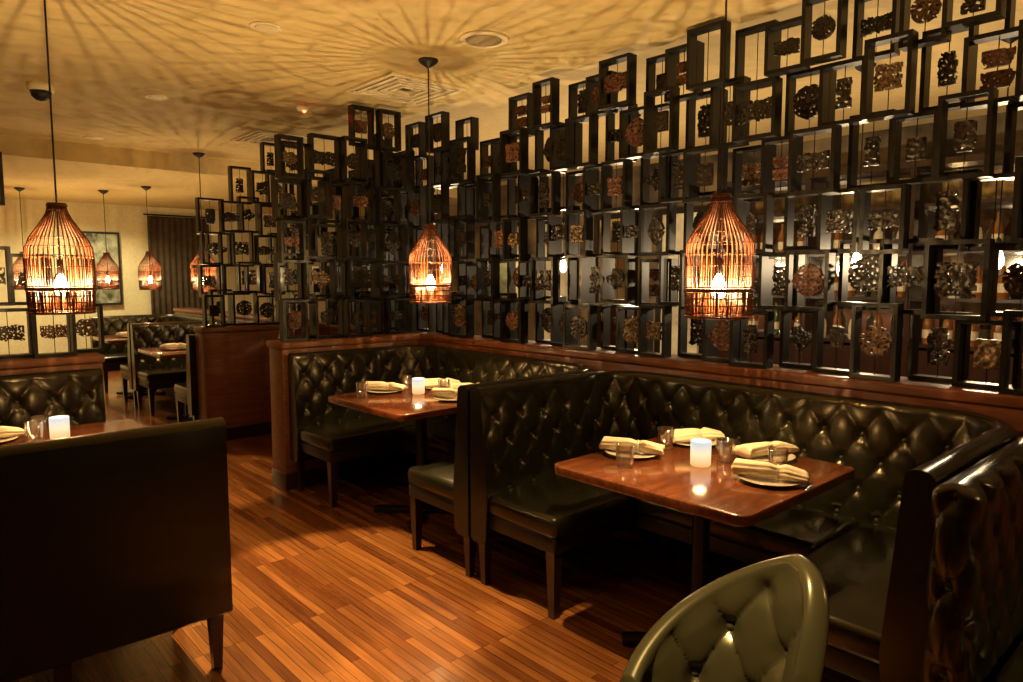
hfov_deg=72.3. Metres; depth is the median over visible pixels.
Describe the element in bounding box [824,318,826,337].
bottle
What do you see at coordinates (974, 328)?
bottle
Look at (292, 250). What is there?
frame
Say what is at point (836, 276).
bottle
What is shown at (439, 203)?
frame
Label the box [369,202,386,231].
frame
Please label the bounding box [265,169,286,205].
frame
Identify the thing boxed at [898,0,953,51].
frame
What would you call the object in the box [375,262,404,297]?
frame
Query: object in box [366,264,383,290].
frame
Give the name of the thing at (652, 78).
frame
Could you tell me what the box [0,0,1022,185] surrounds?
ceiling
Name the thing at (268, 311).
frame
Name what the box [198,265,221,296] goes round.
frame
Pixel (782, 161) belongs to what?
frame
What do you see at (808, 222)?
frame
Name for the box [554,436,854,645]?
dining table
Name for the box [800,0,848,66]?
frame
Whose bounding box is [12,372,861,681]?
floor
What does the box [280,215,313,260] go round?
frame
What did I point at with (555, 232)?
frame
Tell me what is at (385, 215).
frame
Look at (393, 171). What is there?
frame
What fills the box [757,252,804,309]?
frame
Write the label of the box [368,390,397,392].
plate
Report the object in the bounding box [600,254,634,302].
frame
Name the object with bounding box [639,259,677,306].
frame
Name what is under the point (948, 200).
frame
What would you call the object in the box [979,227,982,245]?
bottle
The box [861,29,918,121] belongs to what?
frame
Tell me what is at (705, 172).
frame
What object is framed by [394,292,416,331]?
frame
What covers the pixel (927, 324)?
bottle
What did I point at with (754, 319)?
bottle
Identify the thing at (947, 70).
frame
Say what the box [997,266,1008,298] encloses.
bottle
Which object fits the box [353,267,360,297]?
frame
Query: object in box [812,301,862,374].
frame
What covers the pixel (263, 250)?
frame
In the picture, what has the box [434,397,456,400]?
plate
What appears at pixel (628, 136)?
frame
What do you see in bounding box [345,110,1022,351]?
wall
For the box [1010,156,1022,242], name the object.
frame
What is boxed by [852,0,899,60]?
frame
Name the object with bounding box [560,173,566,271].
pendant
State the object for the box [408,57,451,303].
pendant lamp
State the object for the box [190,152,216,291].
pendant lamp
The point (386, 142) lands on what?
frame
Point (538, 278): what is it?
frame
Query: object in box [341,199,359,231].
frame
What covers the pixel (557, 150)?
frame
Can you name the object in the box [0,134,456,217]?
soffit
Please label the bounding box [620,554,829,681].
barrel chair
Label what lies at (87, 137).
recessed light
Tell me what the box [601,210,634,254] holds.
frame
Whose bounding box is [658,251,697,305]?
frame
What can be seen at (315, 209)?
frame
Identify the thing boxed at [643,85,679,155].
frame
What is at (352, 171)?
frame
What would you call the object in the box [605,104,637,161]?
frame
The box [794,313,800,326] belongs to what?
bottle
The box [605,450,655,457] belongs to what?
plate
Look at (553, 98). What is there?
frame
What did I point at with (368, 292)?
frame
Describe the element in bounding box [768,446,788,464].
tumbler
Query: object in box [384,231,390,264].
frame
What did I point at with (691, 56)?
frame
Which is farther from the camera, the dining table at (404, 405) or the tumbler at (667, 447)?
the dining table at (404, 405)
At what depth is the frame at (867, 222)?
3.00 m
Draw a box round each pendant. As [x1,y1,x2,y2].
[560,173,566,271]
[632,114,640,204]
[851,63,876,267]
[995,36,1017,268]
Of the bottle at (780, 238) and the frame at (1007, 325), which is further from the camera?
the bottle at (780, 238)
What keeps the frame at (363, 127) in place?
on the frame at (378, 181)
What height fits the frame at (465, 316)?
0.320 m
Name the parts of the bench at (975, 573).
seat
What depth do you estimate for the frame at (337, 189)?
6.52 m
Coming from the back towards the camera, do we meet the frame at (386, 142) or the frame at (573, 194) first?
the frame at (386, 142)
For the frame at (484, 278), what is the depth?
4.98 m
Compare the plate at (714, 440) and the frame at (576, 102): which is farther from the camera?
the frame at (576, 102)
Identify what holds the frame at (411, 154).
on the frame at (415, 207)
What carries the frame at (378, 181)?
on the frame at (361, 201)
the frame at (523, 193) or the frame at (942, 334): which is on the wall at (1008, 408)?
the frame at (942, 334)
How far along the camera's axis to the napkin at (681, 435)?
3.13 m
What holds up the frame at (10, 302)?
on the frame at (12, 328)
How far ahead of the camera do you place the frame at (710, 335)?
3.72 m
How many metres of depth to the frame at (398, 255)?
5.73 m
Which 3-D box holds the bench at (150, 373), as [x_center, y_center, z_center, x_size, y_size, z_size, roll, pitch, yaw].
[-3.208,0.328,7.539,1.100,0.976,2.000,-5,7,-42]
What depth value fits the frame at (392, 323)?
6.06 m
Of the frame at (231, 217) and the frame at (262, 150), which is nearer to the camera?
the frame at (231, 217)
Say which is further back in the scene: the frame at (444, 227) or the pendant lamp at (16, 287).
the pendant lamp at (16, 287)
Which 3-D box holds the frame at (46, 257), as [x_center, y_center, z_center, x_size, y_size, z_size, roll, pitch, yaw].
[-2.568,-0.349,4.064,0.215,0.300,0.068,-5,7,-42]
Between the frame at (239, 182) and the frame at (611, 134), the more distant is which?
the frame at (239, 182)
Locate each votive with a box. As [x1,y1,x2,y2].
[48,415,69,438]
[412,377,424,393]
[690,438,711,466]
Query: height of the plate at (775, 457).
0.016 m
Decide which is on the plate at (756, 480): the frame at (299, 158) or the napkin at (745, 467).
the napkin at (745, 467)
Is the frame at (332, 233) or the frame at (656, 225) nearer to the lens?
the frame at (656, 225)
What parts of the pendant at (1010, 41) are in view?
bulb, cord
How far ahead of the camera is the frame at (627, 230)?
4.13 m
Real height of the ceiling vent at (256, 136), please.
0.018 m
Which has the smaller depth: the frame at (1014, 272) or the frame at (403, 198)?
the frame at (1014, 272)
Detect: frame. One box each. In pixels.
[0,152,4,205]
[0,246,13,305]
[0,308,32,358]
[11,253,45,304]
[30,306,77,357]
[45,254,89,305]
[66,303,104,352]
[195,197,224,234]
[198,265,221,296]
[199,231,223,264]
[201,294,225,326]
[205,233,230,264]
[208,289,231,324]
[218,200,244,232]
[221,265,249,294]
[228,166,250,204]
[230,230,253,266]
[230,291,257,325]
[236,196,258,232]
[236,262,261,293]
[249,170,274,204]
[254,235,276,265]
[254,295,279,324]
[257,204,281,235]
[260,142,273,174]
[261,265,284,294]
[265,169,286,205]
[267,233,287,262]
[269,290,293,321]
[271,179,303,220]
[273,253,302,300]
[274,134,303,180]
[277,220,305,262]
[279,299,308,341]
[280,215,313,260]
[281,140,311,182]
[282,205,307,232]
[283,145,296,175]
[283,263,297,291]
[286,301,311,337]
[289,183,311,205]
[291,235,313,264]
[291,294,312,321]
[302,256,336,301]
[303,169,332,218]
[307,133,340,181]
[311,202,327,237]
[311,223,343,261]
[311,294,343,338]
[312,266,329,294]
[318,181,346,223]
[321,261,346,298]
[323,232,336,265]
[324,168,341,204]
[325,299,337,321]
[327,235,344,264]
[328,299,345,324]
[335,210,336,231]
[336,265,340,293]
[337,205,350,232]
[338,265,355,292]
[340,136,367,185]
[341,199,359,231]
[342,218,367,258]
[343,299,371,337]
[346,177,373,224]
[346,258,377,299]
[348,104,374,147]
[348,170,355,177]
[349,245,365,266]
[351,222,378,263]
[351,302,353,323]
[352,173,366,196]
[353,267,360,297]
[354,291,370,320]
[355,146,381,190]
[356,298,383,333]
[358,159,374,199]
[358,232,374,264]
[359,293,376,327]
[365,207,368,228]
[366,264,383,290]
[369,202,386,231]
[370,266,387,294]
[373,134,392,162]
[373,197,393,231]
[375,186,400,226]
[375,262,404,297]
[376,108,400,151]
[378,221,408,262]
[381,152,408,191]
[382,158,401,197]
[382,265,395,294]
[383,298,410,333]
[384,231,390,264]
[388,159,406,195]
[388,232,407,264]
[390,297,407,328]
[392,150,414,192]
[394,221,413,260]
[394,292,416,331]
[400,194,418,230]
[405,121,426,160]
[405,263,419,296]
[406,264,425,296]
[407,185,425,228]
[415,155,434,193]
[416,228,435,262]
[417,304,435,331]
[425,111,449,152]
[426,182,449,223]
[428,261,448,299]
[434,146,440,188]
[436,219,456,261]
[436,297,442,332]
[440,148,463,188]
[440,219,465,261]
[442,291,463,334]
[448,214,474,258]
[448,294,473,337]
[449,136,475,184]
[455,117,478,152]
[457,182,475,219]
[458,261,475,298]
[465,183,491,222]
[466,263,491,300]
[476,173,500,223]
[476,258,499,298]
[480,138,505,182]
[480,224,506,262]
[481,297,506,337]
[488,215,516,261]
[491,136,516,180]
[492,293,516,339]
[500,127,528,176]
[500,298,527,342]
[502,217,527,261]
[507,169,531,217]
[507,254,535,298]
[508,92,534,139]
[518,169,548,219]
[518,260,545,301]
[529,170,560,216]
[530,257,559,303]
[532,77,559,129]
[535,122,565,173]
[535,296,566,343]
[536,216,561,260]
[547,205,579,256]
[549,122,582,170]
[551,301,577,345]
[563,304,596,350]
[564,209,592,257]
[565,113,598,169]
[566,169,598,215]
[567,257,595,302]
[568,80,598,122]
[579,254,614,306]
[583,163,612,213]
[585,70,617,116]
[598,52,636,110]
[600,158,632,212]
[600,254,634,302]
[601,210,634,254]
[601,304,633,349]
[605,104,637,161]
[616,306,653,353]
[619,105,657,159]
[620,205,651,255]
[638,203,676,255]
[638,305,671,357]
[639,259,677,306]
[640,154,678,204]
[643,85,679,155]
[646,53,679,110]
[658,147,700,202]
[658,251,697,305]
[664,40,704,102]
[677,305,717,358]
[679,249,724,309]
[682,144,727,202]
[683,191,718,254]
[685,88,727,147]
[686,19,730,91]
[702,311,747,362]
[707,201,749,256]
[709,76,750,148]
[728,259,773,310]
[729,310,774,368]
[731,76,782,143]
[731,144,776,202]
[732,192,773,253]
[734,19,781,90]
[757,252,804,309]
[760,135,803,199]
[764,16,809,76]
[779,310,814,368]
[783,195,832,250]
[784,66,836,135]
[784,250,835,310]
[787,123,841,196]
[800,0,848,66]
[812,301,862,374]
[816,187,860,252]
[817,56,869,126]
[837,238,897,309]
[847,109,895,187]
[849,302,903,381]
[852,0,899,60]
[858,183,911,254]
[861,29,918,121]
[876,238,943,313]
[889,109,937,184]
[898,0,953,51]
[907,311,971,382]
[912,169,982,249]
[918,25,978,111]
[921,238,994,320]
[934,87,998,181]
[941,0,1006,31]
[951,320,1022,389]
[959,172,1022,251]
[960,26,1022,110]
[991,241,1022,316]
[998,310,1022,394]
[1003,102,1022,179]
[1004,0,1016,37]
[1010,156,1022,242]
[1014,19,1022,98]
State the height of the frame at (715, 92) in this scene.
0.335 m
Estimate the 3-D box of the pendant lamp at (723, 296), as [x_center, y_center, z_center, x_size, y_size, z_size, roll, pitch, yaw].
[0.813,-0.818,2.692,0.272,1.461,0.272,-4,6,-36]
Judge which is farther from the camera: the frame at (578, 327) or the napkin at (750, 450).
the frame at (578, 327)
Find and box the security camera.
[26,81,54,100]
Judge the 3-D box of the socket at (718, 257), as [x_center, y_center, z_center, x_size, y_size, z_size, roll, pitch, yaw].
[0.813,-0.295,2.740,0.026,0.070,0.025,-5,7,-42]
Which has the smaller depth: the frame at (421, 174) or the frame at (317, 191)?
the frame at (317, 191)
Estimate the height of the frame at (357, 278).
0.320 m
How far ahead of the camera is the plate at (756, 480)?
2.54 m
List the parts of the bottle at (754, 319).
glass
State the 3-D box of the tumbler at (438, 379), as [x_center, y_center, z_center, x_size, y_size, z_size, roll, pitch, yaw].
[-0.437,0.293,4.528,0.076,0.090,0.076,-5,7,-42]
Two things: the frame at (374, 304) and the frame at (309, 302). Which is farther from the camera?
the frame at (374, 304)
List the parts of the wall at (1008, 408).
panel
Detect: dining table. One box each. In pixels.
[0,419,145,445]
[93,335,165,398]
[138,347,192,421]
[328,386,456,528]
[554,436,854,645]
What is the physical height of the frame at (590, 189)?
0.290 m
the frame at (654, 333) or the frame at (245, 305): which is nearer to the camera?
the frame at (654, 333)
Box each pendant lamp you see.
[13,187,24,289]
[23,0,96,314]
[96,190,119,288]
[138,186,161,289]
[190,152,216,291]
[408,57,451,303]
[683,0,755,319]
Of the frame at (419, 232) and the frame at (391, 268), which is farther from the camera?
the frame at (391, 268)
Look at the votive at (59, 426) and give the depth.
3.23 m
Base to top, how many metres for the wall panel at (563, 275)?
1.720 m
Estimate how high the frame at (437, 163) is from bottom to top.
0.320 m
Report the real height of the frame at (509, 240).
0.290 m
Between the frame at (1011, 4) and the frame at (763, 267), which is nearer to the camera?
the frame at (1011, 4)
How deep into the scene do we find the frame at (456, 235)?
5.17 m
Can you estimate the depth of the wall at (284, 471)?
4.97 m
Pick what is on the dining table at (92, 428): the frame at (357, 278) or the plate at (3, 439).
the plate at (3, 439)
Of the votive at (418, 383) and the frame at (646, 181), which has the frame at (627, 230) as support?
the frame at (646, 181)
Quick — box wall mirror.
[497,222,518,338]
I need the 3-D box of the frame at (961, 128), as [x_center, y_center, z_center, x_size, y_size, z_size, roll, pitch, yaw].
[1.804,-0.812,2.780,0.068,0.335,0.190,-5,7,-42]
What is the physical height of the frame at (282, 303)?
0.290 m
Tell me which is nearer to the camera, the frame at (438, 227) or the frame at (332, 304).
the frame at (438, 227)
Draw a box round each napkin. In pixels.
[0,426,24,437]
[116,332,126,336]
[160,343,185,348]
[363,381,405,390]
[425,378,460,386]
[430,388,456,396]
[449,383,473,389]
[599,436,664,454]
[662,427,724,442]
[731,458,809,482]
[734,441,799,458]
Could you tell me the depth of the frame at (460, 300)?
5.49 m
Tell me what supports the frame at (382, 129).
on the frame at (393, 171)
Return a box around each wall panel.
[544,218,577,339]
[594,212,638,348]
[655,206,707,354]
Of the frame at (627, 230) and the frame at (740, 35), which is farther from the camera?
the frame at (627, 230)
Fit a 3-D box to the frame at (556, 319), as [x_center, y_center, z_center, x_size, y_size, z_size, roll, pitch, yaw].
[0.344,-0.114,4.574,0.068,0.290,0.180,-5,7,-42]
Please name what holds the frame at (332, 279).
on the frame at (282, 303)
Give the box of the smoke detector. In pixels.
[296,105,309,112]
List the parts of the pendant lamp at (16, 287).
lamp shade, cord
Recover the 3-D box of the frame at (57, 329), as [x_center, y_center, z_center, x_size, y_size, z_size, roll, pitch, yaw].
[-2.595,-0.053,3.970,0.205,0.280,0.068,-5,7,-42]
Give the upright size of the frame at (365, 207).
0.300 m
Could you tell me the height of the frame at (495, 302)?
0.335 m
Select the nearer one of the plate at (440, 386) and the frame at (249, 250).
the plate at (440, 386)
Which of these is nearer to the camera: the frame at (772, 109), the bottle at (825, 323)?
the frame at (772, 109)
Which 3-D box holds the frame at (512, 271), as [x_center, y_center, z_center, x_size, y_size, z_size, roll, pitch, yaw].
[0.070,-0.450,4.954,0.068,0.320,0.230,-5,7,-42]
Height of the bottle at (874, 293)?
0.312 m
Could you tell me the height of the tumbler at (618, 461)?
0.090 m
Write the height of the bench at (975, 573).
0.976 m
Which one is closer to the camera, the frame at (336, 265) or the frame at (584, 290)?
the frame at (584, 290)
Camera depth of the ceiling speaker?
3.80 m
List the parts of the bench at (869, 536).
leg, leg, seat, leg, leg, seat, seat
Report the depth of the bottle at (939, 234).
5.60 m
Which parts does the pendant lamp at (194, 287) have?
cord, lamp shade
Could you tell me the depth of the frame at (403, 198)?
5.97 m
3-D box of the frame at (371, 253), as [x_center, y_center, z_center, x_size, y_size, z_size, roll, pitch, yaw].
[-1.289,-0.819,6.219,0.068,0.290,0.180,-5,7,-42]
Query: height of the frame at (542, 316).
0.320 m
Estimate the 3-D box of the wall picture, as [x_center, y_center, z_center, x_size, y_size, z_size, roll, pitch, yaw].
[-6.330,-1.113,10.759,0.580,1.120,0.050,-5,7,-42]
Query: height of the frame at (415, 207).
0.335 m
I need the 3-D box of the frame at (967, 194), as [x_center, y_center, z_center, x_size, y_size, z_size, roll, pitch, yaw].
[1.922,-0.509,2.783,0.068,0.300,0.215,-5,7,-42]
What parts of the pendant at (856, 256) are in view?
bulb, cord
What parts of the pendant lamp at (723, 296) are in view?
bulb, lamp shade, cord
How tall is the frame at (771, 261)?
0.275 m
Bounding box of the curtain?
[143,213,210,313]
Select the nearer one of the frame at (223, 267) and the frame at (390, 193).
the frame at (390, 193)
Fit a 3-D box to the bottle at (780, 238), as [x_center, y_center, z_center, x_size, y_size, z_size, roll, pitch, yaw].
[2.566,-0.965,6.635,0.076,0.292,0.074,-5,7,-42]
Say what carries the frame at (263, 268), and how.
on the frame at (271, 299)
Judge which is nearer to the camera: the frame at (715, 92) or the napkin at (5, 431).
the napkin at (5, 431)
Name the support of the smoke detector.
attached to the ceiling
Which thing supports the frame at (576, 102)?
on the frame at (557, 150)
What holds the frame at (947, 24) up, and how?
on the frame at (999, 57)
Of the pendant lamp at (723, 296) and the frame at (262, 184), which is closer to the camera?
the pendant lamp at (723, 296)
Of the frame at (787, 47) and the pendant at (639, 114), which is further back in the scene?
the pendant at (639, 114)
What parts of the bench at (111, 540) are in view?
leg, leg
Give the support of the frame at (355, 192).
on the frame at (365, 207)
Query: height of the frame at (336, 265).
0.290 m
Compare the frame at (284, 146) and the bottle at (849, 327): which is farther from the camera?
the frame at (284, 146)
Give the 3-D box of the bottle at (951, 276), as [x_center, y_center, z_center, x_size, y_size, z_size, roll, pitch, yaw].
[3.567,-0.471,5.634,0.090,0.252,0.088,-5,7,-42]
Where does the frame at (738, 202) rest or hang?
on the frame at (763, 267)
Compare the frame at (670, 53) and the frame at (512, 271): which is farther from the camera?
the frame at (512, 271)
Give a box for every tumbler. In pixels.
[23,420,42,441]
[29,415,48,436]
[356,382,367,396]
[401,375,411,389]
[438,379,449,387]
[616,442,634,467]
[657,426,674,449]
[716,437,734,462]
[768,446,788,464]
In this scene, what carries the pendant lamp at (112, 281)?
hanging from the ceiling
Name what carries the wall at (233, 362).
on the floor
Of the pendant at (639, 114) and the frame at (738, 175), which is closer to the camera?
the frame at (738, 175)
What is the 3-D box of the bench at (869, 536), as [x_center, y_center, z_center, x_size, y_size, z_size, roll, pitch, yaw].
[0.880,0.739,3.030,1.100,0.976,2.000,-5,7,-42]
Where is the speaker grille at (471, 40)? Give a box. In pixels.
[466,35,501,46]
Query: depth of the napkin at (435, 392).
4.28 m
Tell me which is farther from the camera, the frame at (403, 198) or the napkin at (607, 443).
the frame at (403, 198)
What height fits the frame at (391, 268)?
0.280 m
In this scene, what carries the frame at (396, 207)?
on the frame at (393, 238)
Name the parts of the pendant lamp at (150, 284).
cord, lamp shade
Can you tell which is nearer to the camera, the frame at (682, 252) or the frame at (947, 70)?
the frame at (947, 70)
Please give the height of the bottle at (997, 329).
0.292 m
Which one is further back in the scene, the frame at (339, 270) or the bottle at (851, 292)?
the frame at (339, 270)
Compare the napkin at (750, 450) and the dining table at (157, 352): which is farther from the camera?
the dining table at (157, 352)
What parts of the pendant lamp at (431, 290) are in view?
cord, lamp shade, bulb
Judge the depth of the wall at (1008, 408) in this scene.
3.56 m
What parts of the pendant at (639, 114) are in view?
cord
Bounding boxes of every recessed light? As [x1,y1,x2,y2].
[83,136,103,139]
[144,94,168,100]
[249,21,281,32]
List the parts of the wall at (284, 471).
panel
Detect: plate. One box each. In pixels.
[0,436,17,442]
[166,347,185,349]
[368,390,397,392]
[425,386,447,388]
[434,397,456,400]
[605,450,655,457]
[675,439,719,445]
[738,475,800,486]
[749,453,795,461]
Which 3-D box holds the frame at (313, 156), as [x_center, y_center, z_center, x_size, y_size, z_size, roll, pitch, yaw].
[-1.356,-1.326,5.073,0.230,0.320,0.068,-5,7,-42]
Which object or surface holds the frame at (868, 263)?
on the frame at (837, 335)
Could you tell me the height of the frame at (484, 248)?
0.275 m
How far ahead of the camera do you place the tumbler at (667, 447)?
3.06 m
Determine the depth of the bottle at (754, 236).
6.85 m
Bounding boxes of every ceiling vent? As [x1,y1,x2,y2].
[230,129,318,144]
[345,71,465,105]
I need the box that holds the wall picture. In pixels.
[76,231,122,304]
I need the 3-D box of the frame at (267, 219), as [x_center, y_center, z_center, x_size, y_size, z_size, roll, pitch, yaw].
[-2.304,-1.144,6.688,0.215,0.300,0.068,-5,7,-42]
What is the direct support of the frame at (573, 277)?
on the frame at (556, 319)
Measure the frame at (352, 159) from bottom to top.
0.335 m
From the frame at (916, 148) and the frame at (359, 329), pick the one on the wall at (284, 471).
the frame at (359, 329)
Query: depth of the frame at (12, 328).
3.90 m
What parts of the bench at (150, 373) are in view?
leg, leg, seat, leg, seat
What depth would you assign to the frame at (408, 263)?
6.01 m
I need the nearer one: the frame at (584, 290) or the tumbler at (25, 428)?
the tumbler at (25, 428)
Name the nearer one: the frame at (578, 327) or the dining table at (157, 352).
the frame at (578, 327)
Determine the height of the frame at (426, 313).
0.290 m
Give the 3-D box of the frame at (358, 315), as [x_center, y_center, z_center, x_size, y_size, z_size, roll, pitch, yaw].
[-1.156,-0.172,5.264,0.205,0.280,0.068,-5,7,-42]
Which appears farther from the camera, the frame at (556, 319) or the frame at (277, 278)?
the frame at (277, 278)
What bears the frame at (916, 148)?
on the frame at (948, 200)
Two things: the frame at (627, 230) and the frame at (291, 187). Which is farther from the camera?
the frame at (291, 187)
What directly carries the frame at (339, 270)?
on the frame at (332, 304)
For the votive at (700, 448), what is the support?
on the dining table at (714, 492)
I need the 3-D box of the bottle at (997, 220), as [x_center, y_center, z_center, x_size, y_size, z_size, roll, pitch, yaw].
[3.747,-0.851,5.393,0.076,0.292,0.074,-5,7,-42]
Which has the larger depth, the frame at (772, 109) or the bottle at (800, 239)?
the bottle at (800, 239)
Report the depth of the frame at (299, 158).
4.81 m
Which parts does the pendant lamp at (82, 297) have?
cord, lamp shade, bulb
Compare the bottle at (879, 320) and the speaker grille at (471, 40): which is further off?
the bottle at (879, 320)
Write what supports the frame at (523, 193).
on the frame at (541, 235)
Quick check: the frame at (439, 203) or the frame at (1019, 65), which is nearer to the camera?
the frame at (1019, 65)
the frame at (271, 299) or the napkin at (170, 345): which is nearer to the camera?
the frame at (271, 299)
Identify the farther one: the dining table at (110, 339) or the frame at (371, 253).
the dining table at (110, 339)
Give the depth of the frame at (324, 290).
5.29 m
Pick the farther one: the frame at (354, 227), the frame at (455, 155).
the frame at (354, 227)
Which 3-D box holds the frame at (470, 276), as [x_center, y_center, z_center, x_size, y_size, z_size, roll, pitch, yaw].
[-0.244,-0.437,5.199,0.068,0.275,0.225,-5,7,-42]
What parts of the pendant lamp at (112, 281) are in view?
cord, lamp shade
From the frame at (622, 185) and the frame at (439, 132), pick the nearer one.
the frame at (622, 185)
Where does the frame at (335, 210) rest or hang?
on the frame at (332, 233)
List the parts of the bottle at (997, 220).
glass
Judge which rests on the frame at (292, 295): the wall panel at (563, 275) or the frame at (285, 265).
the frame at (285, 265)
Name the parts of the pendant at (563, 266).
cord, bulb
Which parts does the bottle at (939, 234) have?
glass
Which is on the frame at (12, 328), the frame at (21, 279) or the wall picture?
the frame at (21, 279)
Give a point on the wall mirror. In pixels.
(503, 266)
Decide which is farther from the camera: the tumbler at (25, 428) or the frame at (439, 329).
the frame at (439, 329)
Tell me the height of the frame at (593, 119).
0.300 m
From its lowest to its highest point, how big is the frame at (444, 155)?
0.280 m
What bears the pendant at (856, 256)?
hanging from the ceiling
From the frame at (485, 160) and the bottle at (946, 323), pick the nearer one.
the frame at (485, 160)
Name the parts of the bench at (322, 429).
leg, leg, leg, seat, leg, seat, seat, leg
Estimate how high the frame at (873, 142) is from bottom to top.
0.335 m
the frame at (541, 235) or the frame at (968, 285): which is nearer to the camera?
the frame at (968, 285)
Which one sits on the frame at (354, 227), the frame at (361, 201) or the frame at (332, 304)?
the frame at (361, 201)
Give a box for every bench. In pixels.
[0,368,232,681]
[89,314,219,407]
[130,321,245,422]
[288,345,594,576]
[470,371,1017,681]
[922,436,1022,681]
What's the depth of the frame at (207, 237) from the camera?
6.46 m
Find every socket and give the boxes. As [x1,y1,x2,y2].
[57,259,62,273]
[717,257,721,273]
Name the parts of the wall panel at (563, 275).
frame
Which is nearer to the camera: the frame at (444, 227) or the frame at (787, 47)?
the frame at (787, 47)
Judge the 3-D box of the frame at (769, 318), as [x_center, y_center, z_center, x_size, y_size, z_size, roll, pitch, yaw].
[1.206,-0.012,3.519,0.068,0.280,0.205,-5,7,-42]
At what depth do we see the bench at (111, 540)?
2.39 m
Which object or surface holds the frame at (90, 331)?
on the wall at (284, 471)
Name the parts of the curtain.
rod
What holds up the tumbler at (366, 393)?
on the dining table at (404, 405)
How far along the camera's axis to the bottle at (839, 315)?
6.30 m
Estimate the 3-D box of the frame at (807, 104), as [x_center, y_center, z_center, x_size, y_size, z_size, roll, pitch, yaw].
[1.437,-1.150,3.370,0.068,0.300,0.215,-5,7,-42]
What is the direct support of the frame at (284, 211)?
on the frame at (292, 250)
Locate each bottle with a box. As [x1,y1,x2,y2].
[748,307,757,327]
[751,235,756,254]
[773,302,779,333]
[778,224,785,251]
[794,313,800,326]
[797,232,803,245]
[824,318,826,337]
[833,223,842,248]
[833,307,841,326]
[834,268,838,295]
[848,268,854,295]
[848,319,850,338]
[871,261,877,296]
[873,227,884,249]
[873,313,882,338]
[897,262,904,296]
[921,319,932,343]
[935,228,947,239]
[942,309,952,344]
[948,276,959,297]
[970,324,978,346]
[971,266,982,298]
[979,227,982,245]
[991,211,1003,241]
[993,317,1002,339]
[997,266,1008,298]
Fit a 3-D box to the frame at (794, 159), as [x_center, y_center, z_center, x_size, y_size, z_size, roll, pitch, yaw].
[1.397,-0.829,3.232,0.068,0.300,0.215,-5,7,-42]
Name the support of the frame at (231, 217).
on the frame at (201, 233)
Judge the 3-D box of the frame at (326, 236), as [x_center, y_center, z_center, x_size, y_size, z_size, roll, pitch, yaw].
[-1.350,-0.716,5.135,0.225,0.275,0.068,-5,7,-42]
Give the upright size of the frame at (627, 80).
0.275 m
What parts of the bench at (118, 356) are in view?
leg, seat, seat, leg, leg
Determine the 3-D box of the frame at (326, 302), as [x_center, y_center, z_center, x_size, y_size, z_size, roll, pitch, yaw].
[-1.744,-0.317,6.878,0.068,0.275,0.225,-5,7,-42]
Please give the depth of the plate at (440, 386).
4.73 m
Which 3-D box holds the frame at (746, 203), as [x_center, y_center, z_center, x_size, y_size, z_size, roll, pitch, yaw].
[1.130,-0.581,3.658,0.068,0.280,0.205,-5,7,-42]
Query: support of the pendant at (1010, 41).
hanging from the ceiling
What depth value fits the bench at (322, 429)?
4.81 m
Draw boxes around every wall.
[0,198,335,354]
[0,333,419,490]
[173,308,1022,569]
[193,322,309,440]
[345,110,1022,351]
[717,149,1022,387]
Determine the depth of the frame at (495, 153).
4.94 m
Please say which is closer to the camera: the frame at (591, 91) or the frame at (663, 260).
the frame at (663, 260)
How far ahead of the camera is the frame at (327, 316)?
5.16 m
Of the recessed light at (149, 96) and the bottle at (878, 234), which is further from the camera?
the bottle at (878, 234)
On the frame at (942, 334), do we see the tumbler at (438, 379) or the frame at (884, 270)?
the frame at (884, 270)
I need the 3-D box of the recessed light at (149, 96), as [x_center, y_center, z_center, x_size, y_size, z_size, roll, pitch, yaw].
[-2.576,-1.766,5.079,0.166,0.007,0.166,-5,7,-42]
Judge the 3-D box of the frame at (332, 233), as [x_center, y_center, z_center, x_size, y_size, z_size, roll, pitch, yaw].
[-1.755,-0.899,6.836,0.068,0.320,0.230,-5,7,-42]
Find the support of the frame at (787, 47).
on the frame at (772, 109)
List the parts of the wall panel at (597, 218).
glass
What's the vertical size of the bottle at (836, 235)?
0.292 m
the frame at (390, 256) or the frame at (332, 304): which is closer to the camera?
the frame at (390, 256)
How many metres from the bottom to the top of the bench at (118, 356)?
0.976 m
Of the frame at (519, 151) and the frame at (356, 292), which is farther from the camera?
the frame at (356, 292)
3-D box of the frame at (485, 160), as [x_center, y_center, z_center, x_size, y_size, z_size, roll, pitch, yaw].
[-0.136,-1.311,5.105,0.068,0.300,0.215,-5,7,-42]
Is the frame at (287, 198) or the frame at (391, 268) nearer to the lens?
the frame at (287, 198)
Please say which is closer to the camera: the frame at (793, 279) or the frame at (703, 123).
the frame at (793, 279)
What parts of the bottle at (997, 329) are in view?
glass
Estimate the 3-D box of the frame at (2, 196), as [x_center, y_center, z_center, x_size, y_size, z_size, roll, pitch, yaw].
[-2.814,-0.865,3.698,0.205,0.280,0.068,-5,7,-42]
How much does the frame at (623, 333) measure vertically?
0.275 m
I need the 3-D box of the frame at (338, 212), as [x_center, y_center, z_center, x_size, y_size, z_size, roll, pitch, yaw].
[-1.553,-1.163,6.588,0.068,0.320,0.230,-5,7,-42]
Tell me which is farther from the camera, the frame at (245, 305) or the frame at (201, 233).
the frame at (245, 305)
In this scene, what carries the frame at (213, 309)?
on the wall at (233, 362)
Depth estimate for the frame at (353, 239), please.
5.19 m
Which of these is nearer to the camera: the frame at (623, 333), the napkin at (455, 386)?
the frame at (623, 333)
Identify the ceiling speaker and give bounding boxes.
[458,30,508,48]
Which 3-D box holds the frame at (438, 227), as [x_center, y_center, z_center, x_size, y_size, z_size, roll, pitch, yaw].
[-0.518,-0.800,5.577,0.068,0.335,0.190,-5,7,-42]
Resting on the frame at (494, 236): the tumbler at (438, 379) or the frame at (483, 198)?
the frame at (483, 198)
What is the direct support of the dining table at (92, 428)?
on the floor

